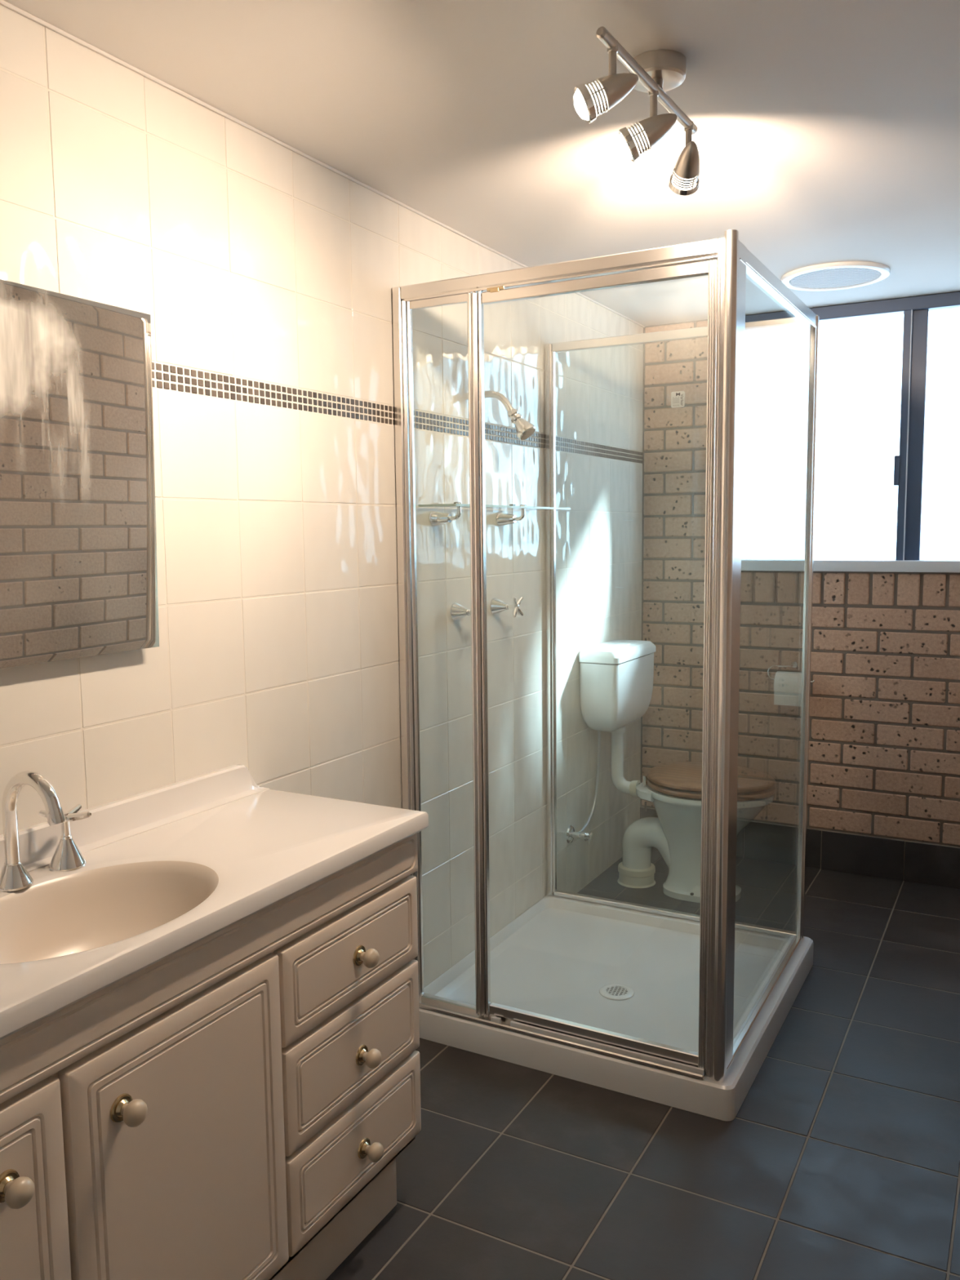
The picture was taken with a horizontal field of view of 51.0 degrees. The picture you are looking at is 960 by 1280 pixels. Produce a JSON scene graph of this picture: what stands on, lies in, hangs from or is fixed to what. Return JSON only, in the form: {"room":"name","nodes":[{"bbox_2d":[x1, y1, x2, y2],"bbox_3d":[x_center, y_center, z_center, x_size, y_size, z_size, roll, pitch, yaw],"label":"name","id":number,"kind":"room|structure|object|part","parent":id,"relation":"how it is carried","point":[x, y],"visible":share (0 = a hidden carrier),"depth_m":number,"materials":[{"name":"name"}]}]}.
{"room":"bathroom","nodes":[
{"label":"bathroom","id":0,"kind":"room"},
{"bbox_2d":[0,4,643,987],"bbox_3d":[-0.451,0.016,2.273,0.121,2.342,4.450,3,7,29],"label":"wall","id":1,"kind":"structure","parent":0,"point":[264,275],"depth_m":2.25,"materials":[{"name":"beige tile"}]},
{"bbox_2d":[0,279,159,668],"bbox_3d":[-0.762,-0.246,1.510,0.044,0.588,0.694,3,7,29],"label":"wall mirror","id":2,"kind":"object","parent":1,"relation":"attached to","point":[78,569],"visible":1,"depth_m":1.65,"materials":[{"name":"silver metal"}]},
{"bbox_2d":[0,0,644,327],"bbox_3d":[-0.274,-1.070,2.367,0.008,0.006,3.899,3,7,29],"label":"trim","id":3,"kind":"structure","parent":1,"relation":"attached to","point":[2,2],"depth_m":2.00,"materials":[{"name":"white paint"}]},
{"bbox_2d":[449,602,471,621],"bbox_3d":[-0.034,-0.077,2.811,0.088,0.058,0.058,3,7,29],"label":"tap","id":4,"kind":"object","parent":1,"relation":"attached to","point":[457,611],"visible":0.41,"depth_m":2.81,"materials":[{"name":"silver metal"}]},
{"bbox_2d":[418,502,570,526],"bbox_3d":[0.059,-0.362,2.916,0.125,0.066,0.725,3,7,29],"label":"glass shelf","id":5,"kind":"object","parent":1,"relation":"attached to","point":[435,517],"visible":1,"depth_m":2.77,"materials":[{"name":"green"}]},
{"bbox_3d":[-0.067,-0.340,2.675,0.037,0.043,0.011,3,7,29],"label":"bracket arm","id":6,"kind":"part","parent":5,"relation":"part of","materials":[{"name":"silver metal"}]},
{"bbox_3d":[0.064,-0.383,2.911,0.113,0.006,0.725,3,7,29],"label":"shelf plate","id":7,"kind":"part","parent":5,"relation":"part of","materials":[{"name":"clear glass"}]},
{"bbox_3d":[0.117,-0.378,3.009,0.037,0.043,0.011,3,7,29],"label":"bracket arm","id":8,"kind":"part","parent":5,"relation":"part of","materials":[{"name":"silver metal"}]},
{"bbox_2d":[489,596,523,617],"bbox_3d":[0.079,-0.100,3.016,0.088,0.058,0.058,3,7,29],"label":"tap","id":9,"kind":"object","parent":1,"relation":"attached to","point":[496,606],"visible":1,"depth_m":3.01,"materials":[{"name":"silver metal"}]},
{"bbox_3d":[0.109,-0.098,3.000,0.020,0.058,0.058,3,7,29],"label":"cross handle","id":10,"kind":"part","parent":9,"relation":"part of","materials":[{"name":"silver metal"}]},
{"bbox_2d":[484,390,535,439],"bbox_3d":[0.073,-0.649,2.861,0.180,0.166,0.062,3,7,29],"label":"rose","id":11,"kind":"object","parent":1,"relation":"attached to","point":[525,429],"visible":0.84,"depth_m":2.84,"materials":[{"name":"silver metal"}]},
{"bbox_3d":[0.049,-0.678,2.871,0.109,0.070,0.020,3,7,29],"label":"arm","id":12,"kind":"part","parent":11,"relation":"part of","materials":[{"name":"silver metal"}]},
{"bbox_2d":[566,825,592,843],"bbox_3d":[0.359,0.701,3.606,0.080,0.066,0.066,3,7,29],"label":"tap","id":13,"kind":"object","parent":1,"relation":"attached to","point":[571,834],"visible":1,"depth_m":3.60,"materials":[{"name":"silver metal"}]},
{"bbox_3d":[0.389,0.705,3.591,0.014,0.041,0.042,3,7,29],"label":"tap handle","id":14,"kind":"part","parent":13,"relation":"part of","materials":[{"name":"silver metal"}]},
{"bbox_2d":[578,730,600,832],"bbox_3d":[0.398,0.508,3.666,0.017,0.366,0.173,3,7,32],"label":"supply hose","id":15,"kind":"object","parent":13,"relation":"attached to","point":[589,818],"visible":0.98,"depth_m":3.72,"materials":[{"name":"grey plastic"}]},
{"bbox_2d":[578,639,655,731],"bbox_3d":[0.519,0.170,3.768,0.156,0.313,0.419,3,7,29],"label":"toilet cistern","id":16,"kind":"object","parent":1,"relation":"attached to","point":[616,677],"visible":1,"depth_m":3.62,"materials":[{"name":"white ceramic"}]},
{"bbox_3d":[0.517,0.040,3.753,0.156,0.046,0.419,3,7,29],"label":"lid","id":17,"kind":"part","parent":16,"relation":"part of","materials":[{"name":"white ceramic"}]},
{"bbox_2d":[608,726,640,797],"bbox_3d":[0.543,0.452,3.789,0.119,0.272,0.064,3,7,29],"label":"pipe","id":18,"kind":"object","parent":16,"relation":"attached to","point":[618,779],"visible":0.76,"depth_m":3.78,"materials":[{"name":"white plastic"}]},
{"bbox_2d":[4,0,959,326],"bbox_3d":[0.281,-1.071,1.825,1.740,0.100,4.590,3,7,29],"label":"ceiling","id":19,"kind":"structure","parent":0,"point":[828,131],"depth_m":1.97,"materials":[{"name":"white paint"}]},
{"bbox_2d":[573,26,699,195],"bbox_3d":[0.284,-0.915,1.723,0.105,0.188,0.468,3,7,29],"label":"ceiling spotlight","id":20,"kind":"object","parent":19,"relation":"attached to","point":[655,73],"visible":1,"depth_m":1.71,"materials":[{"name":"silver metal"}]},
{"bbox_3d":[0.171,-0.834,1.562,0.055,0.049,0.049,3,7,29],"label":"bulb","id":21,"kind":"part","parent":20,"relation":"part of","materials":[{"name":"white glass"}]},
{"bbox_3d":[0.205,-0.893,1.557,0.017,0.059,0.017,3,7,29],"label":"stem","id":22,"kind":"part","parent":20,"relation":"part of","materials":[{"name":"silver metal"}]},
{"bbox_3d":[0.263,-0.852,1.725,0.055,0.050,0.047,3,7,29],"label":"bulb","id":23,"kind":"part","parent":20,"relation":"part of","materials":[{"name":"white glass"}]},
{"bbox_3d":[0.296,-0.911,1.715,0.017,0.059,0.017,3,7,29],"label":"stem","id":24,"kind":"part","parent":20,"relation":"part of","materials":[{"name":"silver metal"}]},
{"bbox_3d":[0.386,-0.872,1.908,0.049,0.051,0.055,3,7,29],"label":"bulb","id":25,"kind":"part","parent":20,"relation":"part of","materials":[{"name":"white glass"}]},
{"bbox_3d":[0.387,-0.929,1.868,0.017,0.059,0.017,3,7,29],"label":"stem","id":26,"kind":"part","parent":20,"relation":"part of","materials":[{"name":"silver metal"}]},
{"bbox_2d":[780,261,890,291],"bbox_3d":[1.154,-1.180,3.277,0.338,0.014,0.338,3,7,29],"label":"exhaust fan","id":27,"kind":"object","parent":19,"relation":"attached to","point":[846,274],"visible":0.98,"depth_m":3.25,"materials":[{"name":"white plastic"}]},
{"bbox_2d":[789,267,880,288],"bbox_3d":[1.154,-1.179,3.277,0.284,0.004,0.281,3,7,29],"label":"grille","id":28,"kind":"object","parent":27,"relation":"attached to","point":[802,277],"depth_m":3.27,"materials":[{"name":"grey plastic"}]},
{"bbox_2d":[325,847,959,1279],"bbox_3d":[0.281,1.163,2.022,1.740,0.100,4.651,3,7,29],"label":"floor","id":29,"kind":"structure","parent":0,"point":[840,1158],"depth_m":2.17,"materials":[{"name":"grey tile"}]},
{"bbox_2d":[0,833,421,1279],"bbox_3d":[-0.618,0.804,1.441,0.444,0.758,1.423,3,7,29],"label":"vanity cabinet","id":30,"kind":"object","parent":29,"relation":"on","point":[242,1104],"visible":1,"depth_m":1.50,"materials":[{"name":"beige wood"}]},
{"bbox_3d":[-0.547,0.632,1.165,0.008,0.036,0.036,3,7,29],"label":"knob plate","id":31,"kind":"part","parent":30,"relation":"part of","materials":[{"name":"gold metal"}]},
{"bbox_3d":[-0.531,0.633,1.156,0.032,0.034,0.034,3,7,29],"label":"knob","id":32,"kind":"part","parent":30,"relation":"part of","materials":[{"name":"beige ceramic"}]},
{"bbox_3d":[-0.612,0.813,1.088,0.018,0.520,0.398,3,7,29],"label":"door","id":33,"kind":"part","parent":30,"relation":"part of","materials":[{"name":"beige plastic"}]},
{"bbox_3d":[-0.465,0.610,1.312,0.008,0.036,0.036,3,7,29],"label":"knob plate","id":34,"kind":"part","parent":30,"relation":"part of","materials":[{"name":"gold metal"}]},
{"bbox_3d":[-0.449,0.611,1.303,0.032,0.034,0.034,3,7,29],"label":"knob","id":35,"kind":"part","parent":30,"relation":"part of","materials":[{"name":"beige ceramic"}]},
{"bbox_3d":[-0.416,0.772,1.443,0.018,0.520,0.398,3,7,29],"label":"door","id":36,"kind":"part","parent":30,"relation":"part of","materials":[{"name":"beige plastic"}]},
{"bbox_3d":[-0.468,0.475,1.321,0.018,0.082,1.423,3,7,29],"label":"fascia panel","id":37,"kind":"part","parent":30,"relation":"part of","materials":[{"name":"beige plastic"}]},
{"bbox_2d":[0,764,428,1039],"bbox_3d":[-0.635,0.432,1.405,0.424,0.202,1.457,3,7,29],"label":"washbasin slab","id":38,"kind":"object","parent":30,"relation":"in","point":[169,868],"visible":0.86,"depth_m":1.64,"materials":[{"name":"white stone"}]},
{"bbox_2d":[0,770,65,891],"bbox_3d":[-0.677,0.287,1.516,0.146,0.184,0.055,3,7,29],"label":"spout","id":39,"kind":"object","parent":38,"relation":"on","point":[14,876],"visible":1,"depth_m":1.52,"materials":[{"name":"silver metal"}]},
{"bbox_2d":[38,804,91,871],"bbox_3d":[-0.670,0.321,1.631,0.067,0.092,0.067,-5,8,-36],"label":"tap","id":40,"kind":"object","parent":38,"relation":"on","point":[67,856],"visible":0.77,"depth_m":1.62,"materials":[{"name":"silver metal"}]},
{"bbox_3d":[-0.670,0.285,1.627,0.067,0.020,0.067,-5,8,-36],"label":"cross handle","id":41,"kind":"part","parent":40,"relation":"part of","materials":[{"name":"silver metal"}]},
{"bbox_2d":[0,861,218,964],"bbox_3d":[-0.567,0.454,1.474,0.299,0.134,0.422,3,7,29],"label":"basin","id":42,"kind":"object","parent":38,"relation":"in","point":[82,915],"depth_m":1.60,"materials":[{"name":"beige ceramic"}]},
{"bbox_3d":[-0.223,0.553,1.776,0.018,0.160,0.399,3,7,29],"label":"drawer","id":43,"kind":"part","parent":30,"relation":"part of","materials":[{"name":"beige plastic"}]},
{"bbox_3d":[-0.221,0.729,1.795,0.018,0.177,0.399,3,7,29],"label":"drawer","id":44,"kind":"part","parent":30,"relation":"part of","materials":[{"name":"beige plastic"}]},
{"bbox_3d":[-0.219,0.908,1.815,0.018,0.166,0.399,3,7,29],"label":"drawer","id":45,"kind":"part","parent":30,"relation":"part of","materials":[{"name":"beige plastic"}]},
{"bbox_3d":[-0.210,0.556,1.774,0.008,0.036,0.036,3,7,29],"label":"knob plate","id":46,"kind":"part","parent":30,"relation":"part of","materials":[{"name":"gold metal"}]},
{"bbox_3d":[-0.208,0.740,1.793,0.008,0.036,0.036,3,7,29],"label":"knob plate","id":47,"kind":"part","parent":30,"relation":"part of","materials":[{"name":"gold metal"}]},
{"bbox_3d":[-0.206,0.916,1.812,0.008,0.036,0.036,3,7,29],"label":"knob plate","id":48,"kind":"part","parent":30,"relation":"part of","materials":[{"name":"gold metal"}]},
{"bbox_3d":[-0.194,0.557,1.765,0.032,0.034,0.034,3,7,29],"label":"knob","id":49,"kind":"part","parent":30,"relation":"part of","materials":[{"name":"beige ceramic"}]},
{"bbox_3d":[-0.192,0.741,1.785,0.032,0.034,0.034,3,7,29],"label":"knob","id":50,"kind":"part","parent":30,"relation":"part of","materials":[{"name":"beige ceramic"}]},
{"bbox_3d":[-0.190,0.916,1.804,0.032,0.034,0.034,3,7,29],"label":"knob","id":51,"kind":"part","parent":30,"relation":"part of","materials":[{"name":"beige ceramic"}]},
{"bbox_2d":[418,895,813,1120],"bbox_3d":[0.410,0.979,2.883,0.882,0.078,0.958,3,7,29],"label":"shower tray","id":52,"kind":"object","parent":29,"relation":"on","point":[633,973],"visible":0.82,"depth_m":2.82,"materials":[{"name":"white ceramic"}]},
{"bbox_2d":[391,229,819,1082],"bbox_3d":[0.383,0.014,2.779,0.855,1.862,0.934,3,7,29],"label":"shower frame","id":53,"kind":"object","parent":52,"relation":"on","point":[726,328],"visible":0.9,"depth_m":2.41,"materials":[{"name":"silver metal"}]},
{"bbox_3d":[-0.097,-0.822,2.446,0.168,0.019,0.014,3,7,29],"label":"panel rail","id":54,"kind":"part","parent":53,"relation":"part of","materials":[{"name":"silver metal"}]},
{"bbox_3d":[-0.086,0.065,2.542,0.177,1.782,0.005,3,7,29],"label":"glass panel","id":55,"kind":"part","parent":53,"relation":"part of","materials":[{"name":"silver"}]},
{"bbox_3d":[0.158,-0.838,2.306,0.792,0.036,0.034,3,7,29],"label":"rail","id":56,"kind":"part","parent":53,"relation":"part of","materials":[{"name":"silver metal"}]},
{"bbox_3d":[0.174,0.972,2.498,0.789,0.022,0.052,3,7,29],"label":"rail","id":57,"kind":"part","parent":53,"relation":"part of","materials":[{"name":"silver metal"}]},
{"bbox_3d":[0.273,0.954,2.444,0.560,0.024,0.018,3,7,29],"label":"door rail","id":58,"kind":"part","parent":53,"relation":"part of","materials":[{"name":"silver metal"}]},
{"bbox_3d":[0.253,-0.797,2.253,0.560,0.026,0.018,3,7,29],"label":"door rail","id":59,"kind":"part","parent":53,"relation":"part of","materials":[{"name":"silver metal"}]},
{"bbox_3d":[0.617,0.887,3.270,0.826,0.016,0.024,3,7,29],"label":"rail","id":60,"kind":"part","parent":53,"relation":"part of","materials":[{"name":"silver metal"}]},
{"bbox_2d":[671,391,684,408],"bbox_3d":[0.606,-0.737,3.086,0.042,0.048,0.001,3,7,29],"label":"sticker","id":61,"kind":"object","parent":53,"relation":"attached to","point":[677,398],"visible":1,"depth_m":3.08,"materials":[{"name":"white"}]},
{"bbox_2d":[672,396,679,406],"bbox_3d":[0.601,-0.732,3.089,0.019,0.028,0.001,3,7,29],"label":"print","id":62,"kind":"object","parent":61,"relation":"attached to","point":[675,399],"depth_m":3.09,"materials":[{"name":"grey paper"}]},
{"bbox_3d":[0.597,-0.930,3.073,0.826,0.028,0.024,3,7,29],"label":"rail","id":63,"kind":"part","parent":53,"relation":"part of","materials":[{"name":"silver metal"}]},
{"bbox_3d":[0.545,0.072,2.229,0.039,1.862,0.101,3,7,29],"label":"corner post","id":64,"kind":"part","parent":53,"relation":"part of","materials":[{"name":"silver metal"}]},
{"bbox_3d":[0.763,0.948,2.694,0.024,0.014,0.854,3,7,29],"label":"rail","id":65,"kind":"part","parent":53,"relation":"part of","materials":[{"name":"silver metal"}]},
{"bbox_3d":[0.743,-0.864,2.499,0.026,0.040,0.854,3,7,29],"label":"rail","id":66,"kind":"part","parent":53,"relation":"part of","materials":[{"name":"silver metal"}]},
{"bbox_3d":[0.962,-0.006,2.968,0.022,1.850,0.044,3,7,29],"label":"post","id":67,"kind":"part","parent":53,"relation":"part of","materials":[{"name":"silver metal"}]},
{"bbox_2d":[617,761,776,902],"bbox_3d":[0.782,0.700,3.685,0.582,0.451,0.380,3,7,29],"label":"pan","id":68,"kind":"object","parent":29,"relation":"on","point":[674,789],"visible":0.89,"depth_m":3.61,"materials":[{"name":"white ceramic"}]},
{"bbox_2d":[635,782,653,802],"bbox_3d":[0.640,0.557,3.747,0.095,0.055,0.300,3,7,29],"label":"connector","id":69,"kind":"object","parent":68,"relation":"attached to","point":[644,791],"depth_m":3.63,"materials":[{"name":"white plastic"}]},
{"bbox_3d":[0.831,0.492,3.634,0.457,0.028,0.380,3,7,29],"label":"seat lid","id":70,"kind":"part","parent":68,"relation":"part of","materials":[{"name":"brown wood"}]},
{"bbox_3d":[0.834,0.522,3.636,0.459,0.021,0.380,3,7,29],"label":"seat","id":71,"kind":"part","parent":68,"relation":"part of","materials":[{"name":"brown wood"}]},
{"bbox_2d":[640,291,959,847],"bbox_3d":[1.363,-0.178,3.883,1.740,2.342,0.142,3,7,29],"label":"wall","id":72,"kind":"structure","parent":0,"point":[884,731],"depth_m":3.90,"materials":[{"name":"brown brick"}]},
{"bbox_2d":[767,661,814,682],"bbox_3d":[1.206,0.120,3.884,0.179,0.070,0.071,3,7,29],"label":"holder","id":73,"kind":"object","parent":72,"relation":"attached to","point":[794,664],"visible":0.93,"depth_m":3.89,"materials":[{"name":"silver metal"}]},
{"bbox_2d":[773,671,801,706],"bbox_3d":[1.192,0.183,3.861,0.108,0.122,0.101,3,7,29],"label":"toilet roll","id":74,"kind":"object","parent":73,"relation":"hanging from","point":[787,685],"visible":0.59,"depth_m":3.82,"materials":[{"name":"white paper"}]},
{"bbox_3d":[1.221,0.096,3.910,0.028,0.028,0.006,3,7,29],"label":"fixing plate","id":75,"kind":"part","parent":73,"relation":"part of","materials":[{"name":"silver metal"}]},
{"bbox_2d":[640,806,959,888],"bbox_3d":[1.339,0.818,3.927,1.500,0.154,0.018,3,7,29],"label":"baseboard","id":76,"kind":"structure","parent":72,"relation":"attached to","point":[930,864],"depth_m":3.86,"materials":[{"name":"brown tile"}]},
{"bbox_2d":[741,291,959,573],"bbox_3d":[1.488,-0.741,3.692,1.145,0.979,0.082,3,7,29],"label":"window","id":77,"kind":"structure","parent":72,"relation":"in","point":[908,464],"depth_m":3.66,"materials":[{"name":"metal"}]},
{"bbox_3d":[1.493,-0.276,3.742,1.145,0.042,0.082,3,7,29],"label":"sill","id":78,"kind":"part","parent":77,"relation":"part of","materials":[{"name":"white paint"}]}
]}

